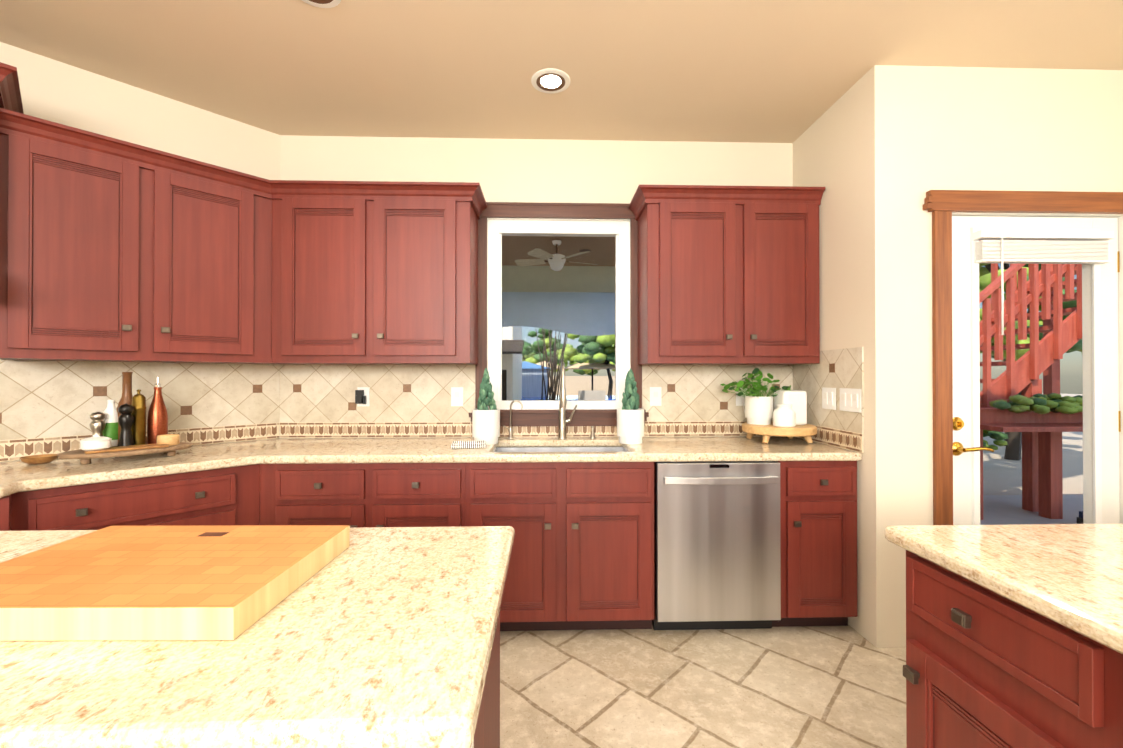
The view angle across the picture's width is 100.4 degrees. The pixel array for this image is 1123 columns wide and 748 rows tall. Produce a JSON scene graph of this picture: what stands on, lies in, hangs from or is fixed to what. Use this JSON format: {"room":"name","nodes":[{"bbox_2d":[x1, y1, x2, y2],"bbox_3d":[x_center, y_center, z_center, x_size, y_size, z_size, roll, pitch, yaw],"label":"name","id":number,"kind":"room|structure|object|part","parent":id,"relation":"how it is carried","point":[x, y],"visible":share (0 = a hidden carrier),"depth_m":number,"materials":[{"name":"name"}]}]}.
{"room":"kitchen","nodes":[
{"label":"kitchen","id":0,"kind":"room"},
{"bbox_2d":[0,42,280,461],"bbox_3d":[-2.857,-0.089,1.721,0.150,2.730,3.200,0,0,43],"label":"wall","id":1,"kind":"structure","parent":0,"point":[52,90],"depth_m":2.37,"materials":[{"name":"paint"}]},
{"bbox_2d":[0,82,7,265],"bbox_3d":[-2.473,-0.773,1.454,0.652,0.675,0.653,0,0,-2],"label":"upper cabinet","id":2,"kind":"object","parent":1,"relation":"attached to","point":[3,85],"depth_m":1.85,"materials":[{"name":"red wood"}]},
{"bbox_2d":[4,86,51,265],"bbox_3d":[-2.614,-0.772,1.587,0.913,0.675,0.913,0,0,-2],"label":"upper cabinet","id":3,"kind":"object","parent":1,"relation":"attached to","point":[15,106],"depth_m":1.86,"materials":[{"name":"red wood"}]},
{"bbox_3d":[-0.829,-1.058,1.979,4.589,0.217,1.767,0,0,-2],"label":"crown","id":4,"kind":"part","parent":3,"relation":"part of","materials":[{"name":"red wood"}]},
{"bbox_2d":[0,122,271,363],"bbox_3d":[-2.009,-0.516,2.336,0.888,0.910,0.975,0,0,-2],"label":"upper cabinet","id":5,"kind":"object","parent":1,"relation":"attached to","point":[114,249],"depth_m":2.11,"materials":[{"name":"red wood"}]},
{"bbox_2d":[0,347,863,461],"bbox_3d":[-1.026,0.056,1.922,5.006,0.649,1.858,0,0,-2],"label":"backsplash","id":6,"kind":"structure","parent":1,"relation":"attached to","point":[48,407],"depth_m":2.78,"materials":[{"name":"tile"}]},
{"bbox_2d":[355,387,369,405],"bbox_3d":[-1.198,0.138,2.813,0.072,0.116,0.047,0,0,-2],"label":"outlet","id":7,"kind":"object","parent":6,"relation":"attached to","point":[362,394],"depth_m":2.82,"materials":[{"name":"white plastic"}]},
{"bbox_2d":[451,387,462,405],"bbox_3d":[-0.636,0.138,2.848,0.072,0.116,0.009,0,0,-2],"label":"switch plate","id":8,"kind":"object","parent":6,"relation":"attached to","point":[456,392],"depth_m":2.85,"materials":[{"name":"white plastic"}]},
{"bbox_2d":[650,387,660,405],"bbox_3d":[0.581,0.138,2.884,0.072,0.116,0.009,0,0,-2],"label":"switch plate","id":9,"kind":"object","parent":6,"relation":"attached to","point":[655,392],"depth_m":2.88,"materials":[{"name":"white plastic"}]},
{"bbox_2d":[736,388,746,405],"bbox_3d":[1.119,0.138,2.901,0.072,0.116,0.006,0,0,-2],"label":"switch plate","id":10,"kind":"object","parent":6,"relation":"attached to","point":[739,399],"depth_m":2.90,"materials":[{"name":"white plastic"}]},
{"bbox_2d":[822,387,835,409],"bbox_3d":[1.446,0.132,2.534,0.009,0.116,0.118,0,0,-2],"label":"switch plate","id":11,"kind":"object","parent":6,"relation":"attached to","point":[828,394],"depth_m":2.52,"materials":[{"name":"white plastic"}]},
{"bbox_2d":[840,388,860,412],"bbox_3d":[1.451,0.131,2.356,0.009,0.116,0.164,0,0,-2],"label":"switch plate","id":12,"kind":"object","parent":6,"relation":"attached to","point":[850,399],"depth_m":2.34,"materials":[{"name":"white plastic"}]},
{"bbox_2d":[280,135,792,447],"bbox_3d":[-0.165,-0.083,2.954,3.226,2.730,0.150,0,0,-2],"label":"wall","id":13,"kind":"structure","parent":0,"point":[556,171],"depth_m":2.89,"materials":[{"name":"paint"}]},
{"bbox_2d":[272,190,479,363],"bbox_3d":[-1.102,-0.514,2.691,1.193,0.910,0.322,0,0,-2],"label":"upper cabinet","id":14,"kind":"object","parent":13,"relation":"attached to","point":[359,276],"depth_m":2.54,"materials":[{"name":"red wood"}]},
{"bbox_2d":[469,202,648,425],"bbox_3d":[-0.015,-0.362,2.905,1.100,1.364,0.140,0,0,-2],"label":"window","id":15,"kind":"structure","parent":13,"relation":"in","point":[617,229],"depth_m":2.90,"materials":[{"name":"white plastic"}]},
{"bbox_3d":[-0.016,-0.354,2.942,0.746,1.043,0.004,0,0,-2],"label":"glass","id":16,"kind":"part","parent":15,"relation":"part of","materials":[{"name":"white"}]},
{"bbox_2d":[636,194,821,364],"bbox_3d":[0.958,-0.513,2.752,0.971,0.910,0.322,0,0,-2],"label":"upper cabinet","id":17,"kind":"object","parent":13,"relation":"attached to","point":[724,279],"depth_m":2.60,"materials":[{"name":"red wood"}]},
{"bbox_2d":[0,0,1122,142],"bbox_3d":[-0.092,-1.515,-0.393,7.859,0.100,6.860,0,0,-2],"label":"ceiling","id":18,"kind":"structure","parent":0,"point":[773,71],"depth_m":2.13,"materials":[{"name":"paint"}]},
{"bbox_2d":[302,0,340,7],"bbox_3d":[-0.933,-1.451,1.759,0.194,0.006,0.194,0,0,-2],"label":"recessed light","id":19,"kind":"object","parent":18,"relation":"in","point":[325,3],"visible":1,"depth_m":1.83,"materials":[{"name":"white paint"}]},
{"bbox_2d":[531,68,569,93],"bbox_3d":[-0.053,-1.448,2.319,0.194,0.006,0.194,0,0,-2],"label":"recessed light","id":20,"kind":"object","parent":18,"relation":"in","point":[550,80],"visible":1,"depth_m":2.31,"materials":[{"name":"white paint"}]},
{"bbox_2d":[500,625,906,747],"bbox_3d":[-0.092,1.295,-0.407,7.859,0.060,6.860,0,0,-2],"label":"floor","id":21,"kind":"structure","parent":0,"point":[814,687],"depth_m":1.89,"materials":[{"name":"tile"}]},
{"bbox_2d":[0,490,35,530],"bbox_3d":[-2.458,0.847,1.493,1.181,0.852,1.151,0,0,-2],"label":"base cabinet","id":22,"kind":"object","parent":21,"relation":"on","point":[17,510],"depth_m":1.67,"materials":[{"name":"red wood"}]},
{"bbox_2d":[36,464,259,529],"bbox_3d":[-1.914,0.851,2.232,0.964,0.852,1.140,0,0,-2],"label":"base cabinet","id":23,"kind":"object","parent":21,"relation":"on","point":[230,496],"depth_m":1.95,"materials":[{"name":"red wood"}]},
{"bbox_2d":[0,436,861,497],"bbox_3d":[-1.017,0.401,1.695,4.997,0.040,2.303,0,0,-2],"label":"countertop","id":24,"kind":"structure","parent":23,"relation":"on","point":[18,476],"depth_m":2.26,"materials":[{"name":"stone"}]},
{"bbox_2d":[20,454,57,463],"bbox_3d":[-2.232,0.366,2.002,0.115,0.030,0.115,0,0,-2],"label":"bowl","id":25,"kind":"object","parent":24,"relation":"on","point":[40,459],"visible":0.96,"depth_m":1.98,"materials":[{"name":"brown wood"}]},
{"bbox_2d":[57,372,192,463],"bbox_3d":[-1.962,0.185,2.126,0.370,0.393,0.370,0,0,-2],"label":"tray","id":26,"kind":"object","parent":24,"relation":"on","point":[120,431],"visible":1,"depth_m":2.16,"materials":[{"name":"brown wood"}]},
{"bbox_3d":[-2.002,0.292,2.013,0.097,0.061,0.097,0,0,-2],"label":"dish","id":27,"kind":"part","parent":26,"relation":"part of","materials":[{"name":"white ceramic"}]},
{"bbox_2d":[103,400,117,446],"bbox_3d":[-2.099,0.227,2.180,0.065,0.216,0.065,0,0,-2],"label":"bottle","id":28,"kind":"object","parent":26,"relation":"on","point":[110,430],"depth_m":2.16,"materials":[{"name":"ceramic"}]},
{"bbox_2d":[117,372,132,440],"bbox_3d":[-2.058,0.162,2.217,0.072,0.346,0.072,0,0,-2],"label":"pepper mill","id":29,"kind":"object","parent":26,"relation":"on","point":[127,395],"depth_m":2.20,"materials":[{"name":"wood"}]},
{"bbox_2d":[57,442,192,463],"bbox_3d":[-1.962,0.359,2.125,0.370,0.046,0.370,0,0,-2],"label":"tray","id":30,"kind":"object","parent":26,"relation":"on","point":[85,456],"depth_m":2.05,"materials":[{"name":"brown wood"}]},
{"bbox_2d":[451,440,485,448],"bbox_3d":[-0.487,0.370,2.457,0.180,0.027,0.100,0,0,-10],"label":"towel","id":31,"kind":"object","parent":24,"relation":"on","point":[467,444],"visible":1,"depth_m":2.42,"materials":[{"name":"white fabric"}]},
{"bbox_2d":[472,368,499,444],"bbox_3d":[-0.418,0.174,2.600,0.152,0.421,0.152,0,0,-2],"label":"potted plant","id":32,"kind":"object","parent":24,"relation":"on","point":[485,423],"visible":1,"depth_m":2.55,"materials":[{"name":"white ceramic"}]},
{"bbox_2d":[504,400,522,438],"bbox_3d":[-0.287,0.270,2.799,0.117,0.230,0.034,0,0,-2],"label":"filter faucet","id":33,"kind":"object","parent":24,"relation":"on","point":[510,429],"visible":1,"depth_m":2.79,"materials":[{"name":"silver metal"}]},
{"bbox_2d":[495,447,627,451],"bbox_3d":[-0.001,0.533,2.518,0.739,0.213,0.429,0,0,-2],"label":"sink bowl","id":34,"kind":"object","parent":24,"relation":"attached to","point":[564,449],"visible":0.04,"depth_m":2.73,"materials":[{"name":"silver metal"}]},
{"bbox_2d":[557,362,576,438],"bbox_3d":[0.037,0.157,2.719,0.120,0.456,0.219,0,0,-2],"label":"faucet","id":35,"kind":"object","parent":24,"relation":"on","point":[563,420],"visible":1,"depth_m":2.77,"materials":[{"name":"silver metal"}]},
{"bbox_2d":[590,426,595,438],"bbox_3d":[0.188,0.349,2.798,0.034,0.072,0.062,0,0,-2],"label":"soap dispenser","id":36,"kind":"object","parent":24,"relation":"on","point":[592,436],"visible":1,"depth_m":2.80,"materials":[{"name":"silver metal"}]},
{"bbox_2d":[617,368,643,443],"bbox_3d":[0.387,0.174,2.624,0.152,0.421,0.152,0,0,-2],"label":"potted plant","id":37,"kind":"object","parent":24,"relation":"on","point":[630,421],"visible":1,"depth_m":2.57,"materials":[{"name":"white ceramic"}]},
{"bbox_2d":[721,368,816,443],"bbox_3d":[1.187,0.175,2.689,0.496,0.422,0.414,0,0,-2],"label":"riser","id":38,"kind":"object","parent":24,"relation":"on","point":[788,415],"visible":1,"depth_m":2.63,"materials":[{"name":"brown wood"}]},
{"bbox_2d":[773,404,795,426],"bbox_3d":[1.225,0.228,2.574,0.112,0.122,0.112,0,0,-2],"label":"jar","id":39,"kind":"object","parent":38,"relation":"on","point":[784,415],"depth_m":2.53,"materials":[{"name":"white ceramic"}]},
{"bbox_2d":[774,390,806,424],"bbox_3d":[1.315,0.192,2.691,0.136,0.195,0.136,0,0,-2],"label":"canister","id":40,"kind":"object","parent":38,"relation":"on","point":[798,398],"depth_m":2.62,"materials":[{"name":"white ceramic"}]},
{"bbox_2d":[288,463,483,526],"bbox_3d":[-0.912,0.853,2.522,0.884,0.852,0.620,0,0,-2],"label":"base cabinet","id":41,"kind":"object","parent":21,"relation":"on","point":[352,494],"depth_m":2.22,"materials":[{"name":"red wood"}]},
{"bbox_2d":[476,642,499,747],"bbox_3d":[-0.872,0.844,0.809,1.483,0.852,0.582,0,0,-2],"label":"kitchen island","id":42,"kind":"object","parent":21,"relation":"on","point":[490,732],"depth_m":0.99,"materials":[{"name":"wood"}]},
{"bbox_2d":[0,526,514,747],"bbox_3d":[-0.877,0.396,0.815,1.544,0.040,0.678,0,0,-2],"label":"island countertop","id":43,"kind":"structure","parent":42,"relation":"on","point":[391,643],"depth_m":0.60,"materials":[{"name":"beige stone"}]},
{"bbox_2d":[0,525,349,640],"bbox_3d":[-0.721,0.352,0.838,0.518,0.046,0.363,0,0,0],"label":"cutting board","id":44,"kind":"object","parent":43,"relation":"on","point":[170,583],"visible":1,"depth_m":0.75,"materials":[{"name":"brown wood"}]},
{"bbox_2d":[468,481,654,630],"bbox_3d":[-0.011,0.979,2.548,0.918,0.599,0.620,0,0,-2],"label":"base cabinet","id":45,"kind":"object","parent":21,"relation":"on","point":[583,554],"depth_m":2.25,"materials":[{"name":"red wood"}]},
{"bbox_2d":[652,461,780,629],"bbox_3d":[0.753,0.854,2.531,0.600,0.848,0.660,0,0,-2],"label":"dishwasher","id":46,"kind":"object","parent":21,"relation":"on","point":[717,548],"visible":0.96,"depth_m":2.26,"materials":[{"name":"silver metal"}]},
{"bbox_2d":[772,461,857,626],"bbox_3d":[1.251,0.853,2.587,0.392,0.852,0.620,0,0,-2],"label":"base cabinet","id":47,"kind":"object","parent":21,"relation":"on","point":[818,499],"depth_m":2.28,"materials":[{"name":"red wood"}]},
{"bbox_2d":[903,555,1096,747],"bbox_3d":[1.698,0.845,0.948,1.739,0.852,0.440,0,0,-2],"label":"base cabinet","id":48,"kind":"object","parent":21,"relation":"on","point":[1014,635],"depth_m":0.92,"materials":[{"name":"red wood"}]},
{"bbox_2d":[885,523,1122,662],"bbox_3d":[1.732,0.393,0.238,1.796,0.040,1.932,0,0,-2],"label":"countertop","id":49,"kind":"structure","parent":48,"relation":"on","point":[1069,577],"depth_m":0.93,"materials":[{"name":"beige stone"}]},
{"bbox_2d":[1097,651,1122,747],"bbox_3d":[1.713,0.842,0.468,1.739,0.852,0.520,0,0,-2],"label":"base cabinet","id":50,"kind":"object","parent":21,"relation":"on","point":[1109,670],"depth_m":0.73,"materials":[{"name":"red wood"}]},
{"bbox_2d":[793,85,854,628],"bbox_3d":[1.531,-0.084,2.712,0.150,2.730,0.735,0,0,-2],"label":"wall","id":51,"kind":"structure","parent":0,"point":[823,150],"depth_m":2.51,"materials":[{"name":"paint"}]},
{"bbox_2d":[854,65,1122,647],"bbox_3d":[2.614,-0.086,2.301,2.290,2.730,0.150,0,0,-2],"label":"wall","id":52,"kind":"structure","parent":0,"point":[920,132],"depth_m":2.21,"materials":[{"name":"paint"}]},
{"bbox_2d":[923,190,1122,524],"bbox_3d":[2.248,0.211,2.275,1.102,2.134,0.178,0,0,-2],"label":"door frame","id":53,"kind":"structure","parent":52,"relation":"attached to","point":[941,205],"depth_m":2.18,"materials":[{"name":"brown wood"}]},
{"bbox_2d":[952,216,1120,524],"bbox_3d":[2.262,0.258,2.237,0.869,2.029,0.104,0,0,-2],"label":"door","id":54,"kind":"structure","parent":52,"relation":"in","point":[1100,362],"depth_m":2.24,"materials":[{"name":"white paint"}]},
{"bbox_2d":[979,264,1086,520],"bbox_3d":[2.272,0.164,2.267,0.567,1.662,0.004,0,0,-2],"label":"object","id":55,"kind":"structure","parent":54,"relation":"attached to","point":[1049,396],"depth_m":2.27,"materials":[{"name":"clear glass"}]},
{"bbox_3d":[2.274,0.243,2.216,0.847,1.670,0.061,0,0,-2],"label":"door hardware","id":56,"kind":"part","parent":54,"relation":"part of","materials":[{"name":"gold metal"}]},
{"bbox_2d":[972,230,1113,334],"bbox_3d":[2.276,-0.427,2.211,0.640,0.490,0.050,0,0,-2],"label":"door blind","id":57,"kind":"object","parent":54,"relation":"attached to","point":[1039,247],"visible":1,"depth_m":2.20,"materials":[{"name":"white plastic"}]},
{"label":"outside","id":58,"kind":"structure","parent":0,"visible":0},
{"bbox_2d":[556,263,1082,494],"bbox_3d":[-0.994,-2.217,36.109,80.000,7.582,67.624,0,0,-2],"label":"ground","id":59,"kind":"structure","parent":58,"point":[1001,477],"depth_m":7.18,"materials":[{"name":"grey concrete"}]},
{"bbox_2d":[535,328,567,399],"bbox_3d":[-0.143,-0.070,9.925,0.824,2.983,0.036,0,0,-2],"label":"ocotillo","id":60,"kind":"object","parent":59,"relation":"on","point":[554,384],"depth_m":9.91,"materials":[{"name":"brown plant"}]},
{"bbox_2d":[502,326,614,399],"bbox_3d":[-0.559,0.128,21.415,60.000,2.700,25.600,0,0,-2],"label":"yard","id":61,"kind":"structure","parent":59,"relation":"on","point":[520,381],"depth_m":13.47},
{"bbox_2d":[522,328,614,395],"bbox_3d":[-0.323,-1.002,22.184,22.396,4.986,15.703,0,0,-2],"label":"trees","id":62,"kind":"object","parent":59,"relation":"on","point":[595,349],"depth_m":15.48,"materials":[{"name":"green plant"}]},
{"bbox_2d":[983,430,1008,449],"label":"shrub","id":63,"kind":"object","parent":59,"relation":"on","point":[999,437],"depth_m":6.51,"materials":[{"name":"green plant"}]},
{"bbox_2d":[980,495,1082,524],"bbox_3d":[0.430,1.350,4.919,13.000,0.025,5.223,0,0,-2],"label":"paving","id":64,"kind":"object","parent":59,"relation":"on","point":[1002,512],"depth_m":4.51,"materials":[{"name":"concrete"}]},
{"bbox_2d":[502,236,614,291],"bbox_3d":[-2.271,-0.259,5.249,7.620,3.195,4.560,0,0,-2],"label":"patio cover","id":65,"kind":"object","parent":64,"relation":"on","point":[576,277],"depth_m":7.31,"materials":[{"name":"paint"}]},
{"bbox_2d":[515,239,597,271],"bbox_3d":[-0.065,-1.505,5.962,1.072,0.395,1.032,0,0,-2],"label":"fan","id":66,"kind":"object","parent":65,"relation":"hanging from","point":[556,261],"depth_m":5.87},
{"bbox_2d":[502,292,614,335],"bbox_3d":[0.044,-0.947,7.327,2.230,0.697,0.050,0,0,-2],"label":"cloth","id":67,"kind":"object","parent":65,"relation":"hanging from","point":[593,312],"depth_m":7.33,"materials":[{"name":"fabric"}]},
{"bbox_2d":[979,240,1082,519],"bbox_3d":[5.075,-0.991,4.827,4.120,4.706,1.695,0,0,-2],"label":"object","id":68,"kind":"object","parent":64,"relation":"on","point":[1041,464],"depth_m":4.50,"materials":[{"name":"red wood"}]},
{"bbox_2d":[1077,511,1082,523],"bbox_3d":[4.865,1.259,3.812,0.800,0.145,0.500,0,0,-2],"label":"patio chair","id":69,"kind":"object","parent":64,"relation":"on","point":[1080,519],"depth_m":4.03,"materials":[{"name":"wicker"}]},
{"bbox_2d":[989,393,1082,414],"label":"shrub","id":70,"kind":"object","parent":59,"relation":"on","point":[1039,403],"depth_m":4.06,"materials":[{"name":"green plant"}]}
]}

